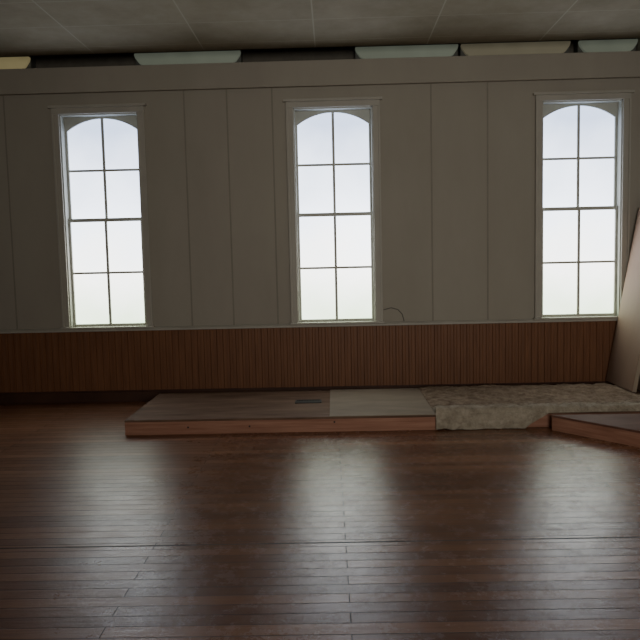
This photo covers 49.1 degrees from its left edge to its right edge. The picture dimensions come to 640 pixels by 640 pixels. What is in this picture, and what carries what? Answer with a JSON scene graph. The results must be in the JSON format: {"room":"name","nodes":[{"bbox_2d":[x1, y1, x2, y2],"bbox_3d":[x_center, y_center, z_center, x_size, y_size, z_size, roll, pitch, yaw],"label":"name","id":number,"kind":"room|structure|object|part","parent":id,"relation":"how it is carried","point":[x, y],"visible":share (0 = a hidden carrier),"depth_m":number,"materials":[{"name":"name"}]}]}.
{"room":"community hall","nodes":[
{"label":"community hall","id":0,"kind":"room"},
{"bbox_2d":[0,401,639,639],"bbox_3d":[-1.527,1.376,2.155,9.800,0.100,11.200,-1,5,1],"label":"floor","id":1,"kind":"structure","parent":0,"point":[529,533],"depth_m":3.79,"materials":[{"name":"brown wood"}]},
{"bbox_2d":[124,390,435,434],"bbox_3d":[-0.329,0.851,6.615,2.690,0.130,1.220,-1,5,1],"label":"stage platform","id":2,"kind":"object","parent":1,"relation":"on","point":[276,411],"visible":0.79,"depth_m":6.04,"materials":[{"name":"brown wood"}]},
{"bbox_2d":[295,399,321,402],"bbox_3d":[-0.110,0.774,6.654,0.250,0.006,0.140,-1,5,1],"label":"floor vent","id":3,"kind":"object","parent":2,"relation":"on","point":[317,400],"visible":1,"depth_m":6.66,"materials":[{"name":"metal"}]},
{"bbox_2d":[330,388,435,416],"bbox_3d":[0.549,0.764,6.587,0.910,0.006,1.217,-1,5,1],"label":"sheet","id":4,"kind":"object","parent":2,"relation":"on","point":[402,401],"visible":1,"depth_m":6.49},
{"bbox_2d":[528,385,639,426],"bbox_3d":[2.226,0.796,6.582,2.417,0.130,1.180,-1,5,1],"label":"stage platform","id":5,"kind":"object","parent":1,"relation":"on","point":[546,421],"visible":0.16,"depth_m":6.00,"materials":[{"name":"brown wood"}]},
{"bbox_2d":[419,383,639,429],"bbox_3d":[2.208,0.760,6.536,2.440,0.204,1.257,-1,5,1],"label":"rug","id":6,"kind":"object","parent":5,"relation":"on","point":[482,406],"visible":1,"depth_m":6.25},
{"bbox_2d":[606,208,639,391],"bbox_3d":[3.162,-0.229,6.967,0.359,1.797,0.640,-1,5,1],"label":"leaning board","id":7,"kind":"object","parent":5,"relation":"on","point":[624,363],"visible":1,"depth_m":7.05,"materials":[{"name":"brown wood"}]},
{"bbox_3d":[3.165,-0.228,6.967,0.039,1.818,0.640,9,5,0],"label":"frame","id":8,"kind":"part","parent":7,"relation":"part of","materials":[{"name":"brown wood"}]},
{"bbox_2d":[551,413,639,447],"bbox_3d":[2.671,0.894,5.314,1.479,0.130,1.115,-1,5,1],"label":"stage platform","id":9,"kind":"object","parent":1,"relation":"on","point":[624,429],"visible":1,"depth_m":5.61,"materials":[{"name":"brown wood"}]},
{"bbox_2d":[0,78,639,329],"bbox_3d":[-1.463,-0.889,7.480,9.800,3.500,0.200,-1,5,1],"label":"wall","id":10,"kind":"structure","parent":0,"point":[459,110],"depth_m":7.33,"materials":[{"name":"white paint"}]},
{"bbox_2d":[0,56,35,68],"bbox_3d":[-3.694,-2.738,7.665,1.110,0.348,0.180,-1,5,1],"label":"fluorescent light fixture","id":11,"kind":"object","parent":10,"relation":"attached to","point":[6,62],"visible":0.44,"depth_m":7.57,"materials":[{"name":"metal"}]},
{"bbox_2d":[47,103,154,329],"bbox_3d":[-2.283,-1.076,7.432,1.020,2.333,0.215,-1,5,1],"label":"window","id":12,"kind":"structure","parent":10,"relation":"in","point":[102,166],"depth_m":7.46,"materials":[{"name":"grey"}]},
{"bbox_3d":[-2.294,-1.600,7.451,0.796,1.098,0.035,-1,5,1],"label":"sash","id":13,"kind":"part","parent":12,"relation":"part of","materials":[{"name":"clear glass"}]},
{"bbox_3d":[-2.294,-1.612,7.456,0.748,1.049,0.005,-1,5,1],"label":"glass","id":14,"kind":"part","parent":12,"relation":"part of","materials":[{"name":"grey"}]},
{"bbox_3d":[-2.270,-0.510,7.506,0.796,1.153,0.035,-1,5,1],"label":"sash","id":15,"kind":"part","parent":12,"relation":"part of","materials":[{"name":"clear glass"}]},
{"bbox_3d":[-2.257,0.076,7.531,1.000,0.020,0.215,-1,5,1],"label":"sill","id":16,"kind":"part","parent":12,"relation":"part of","materials":[{"name":"white wood"}]},
{"bbox_3d":[-2.270,-0.505,7.514,0.748,1.089,0.005,-1,5,1],"label":"glass","id":17,"kind":"part","parent":12,"relation":"part of","materials":[{"name":"grey"}]},
{"bbox_2d":[134,50,242,64],"bbox_3d":[-1.425,-2.785,7.617,1.150,0.348,0.180,-1,5,1],"label":"fluorescent light fixture","id":18,"kind":"object","parent":10,"relation":"attached to","point":[209,56],"visible":0.44,"depth_m":7.53,"materials":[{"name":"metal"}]},
{"bbox_2d":[3,82,488,329],"bbox_3d":[-1.511,-1.154,7.357,6.536,2.450,0.003,-1,5,1],"label":"trim","id":19,"kind":"structure","parent":10,"relation":"attached to","point":[487,82],"depth_m":7.33,"materials":[{"name":"white wood"}]},
{"bbox_2d":[35,40,573,67],"bbox_3d":[-1.502,-2.865,7.587,9.800,0.580,0.350,-1,5,1],"label":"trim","id":20,"kind":"structure","parent":10,"relation":"attached to","point":[347,52],"depth_m":7.70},
{"bbox_2d":[0,381,614,403],"bbox_3d":[-1.427,0.802,7.499,9.800,0.125,0.016,-1,5,1],"label":"baseboard","id":21,"kind":"structure","parent":10,"relation":"attached to","point":[113,395],"depth_m":7.50,"materials":[{"name":"brown wood"}]},
{"bbox_2d":[0,321,616,392],"bbox_3d":[-1.434,0.483,7.483,9.800,0.765,0.006,-1,5,1],"label":"wainscoting","id":22,"kind":"structure","parent":10,"relation":"attached to","point":[538,351],"depth_m":7.45,"materials":[{"name":"brown wood"}]},
{"bbox_2d":[0,318,617,333],"bbox_3d":[-1.444,0.085,7.441,9.800,0.035,0.045,-1,5,1],"label":"trim","id":23,"kind":"structure","parent":10,"relation":"attached to","point":[610,319],"depth_m":7.39,"materials":[{"name":"white wood"}]},
{"bbox_2d":[0,51,639,95],"bbox_3d":[-1.502,-2.500,7.217,9.800,0.255,0.050,-1,5,1],"label":"beam","id":24,"kind":"structure","parent":10,"relation":"attached to","point":[621,64],"depth_m":7.16,"materials":[{"name":"white paint"}]},
{"bbox_2d":[283,96,384,324],"bbox_3d":[0.155,-1.127,7.381,1.020,2.333,0.215,-1,5,1],"label":"window","id":25,"kind":"structure","parent":10,"relation":"in","point":[334,156],"depth_m":7.41,"materials":[{"name":"grey"}]},
{"bbox_3d":[0.145,-1.651,7.400,0.796,1.098,0.035,-1,5,1],"label":"sash","id":26,"kind":"part","parent":25,"relation":"part of","materials":[{"name":"clear glass"}]},
{"bbox_3d":[0.145,-1.663,7.405,0.748,1.049,0.005,-1,5,1],"label":"glass","id":27,"kind":"part","parent":25,"relation":"part of","materials":[{"name":"grey"}]},
{"bbox_3d":[0.169,-0.561,7.455,0.796,1.153,0.035,-1,5,1],"label":"sash","id":28,"kind":"part","parent":25,"relation":"part of","materials":[{"name":"clear glass"}]},
{"bbox_3d":[0.169,-0.556,7.463,0.748,1.089,0.005,-1,5,1],"label":"glass","id":29,"kind":"part","parent":25,"relation":"part of","materials":[{"name":"grey"}]},
{"bbox_3d":[0.182,0.025,7.480,1.000,0.020,0.215,-1,5,1],"label":"sill","id":30,"kind":"part","parent":25,"relation":"part of","materials":[{"name":"white wood"}]},
{"bbox_2d":[355,43,457,58],"bbox_3d":[0.929,-2.835,7.568,1.100,0.348,0.180,-1,5,1],"label":"fluorescent light fixture","id":31,"kind":"object","parent":10,"relation":"attached to","point":[450,49],"visible":0.46,"depth_m":7.48,"materials":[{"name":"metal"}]},
{"bbox_2d":[458,40,570,55],"bbox_3d":[2.089,-2.859,7.544,1.160,0.348,0.180,-1,5,1],"label":"fluorescent light fixture","id":32,"kind":"object","parent":10,"relation":"attached to","point":[554,46],"visible":0.47,"depth_m":7.45,"materials":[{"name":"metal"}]},
{"bbox_2d":[533,89,634,319],"bbox_3d":[2.719,-1.181,7.328,1.020,2.333,0.215,-1,5,1],"label":"window","id":33,"kind":"structure","parent":10,"relation":"in","point":[583,151],"depth_m":7.36,"materials":[{"name":"grey"}]},
{"bbox_3d":[2.746,-0.029,7.427,1.000,0.020,0.215,-1,5,1],"label":"sill","id":34,"kind":"part","parent":33,"relation":"part of","materials":[{"name":"white wood"}]},
{"bbox_3d":[2.709,-1.716,7.351,0.748,1.049,0.005,-1,5,1],"label":"glass","id":35,"kind":"part","parent":33,"relation":"part of","materials":[{"name":"grey"}]},
{"bbox_3d":[2.733,-0.610,7.410,0.748,1.089,0.005,-1,5,1],"label":"glass","id":36,"kind":"part","parent":33,"relation":"part of","materials":[{"name":"grey"}]},
{"bbox_3d":[2.709,-1.704,7.346,0.796,1.098,0.035,-1,5,1],"label":"sash","id":37,"kind":"part","parent":33,"relation":"part of","materials":[{"name":"clear glass"}]},
{"bbox_3d":[2.733,-0.615,7.402,0.796,1.153,0.035,-1,5,1],"label":"sash","id":38,"kind":"part","parent":33,"relation":"part of","materials":[{"name":"clear glass"}]},
{"bbox_2d":[574,38,637,52],"bbox_3d":[3.068,-2.879,7.524,0.620,0.348,0.180,-1,5,1],"label":"fluorescent light fixture","id":39,"kind":"object","parent":10,"relation":"attached to","point":[623,44],"visible":0.43,"depth_m":7.43,"materials":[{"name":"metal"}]},
{"bbox_2d":[0,0,639,56],"bbox_3d":[-1.611,-2.514,1.998,9.800,0.400,11.550,-1,5,1],"label":"ceiling","id":40,"kind":"structure","parent":0,"point":[27,27],"depth_m":6.44,"materials":[{"name":"tile"}]},
{"bbox_2d":[636,38,639,50],"bbox_3d":[3.378,-0.785,2.051,0.100,4.000,11.550,-1,5,1],"label":"wall","id":41,"kind":"structure","parent":0,"point":[638,42],"depth_m":7.46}
]}

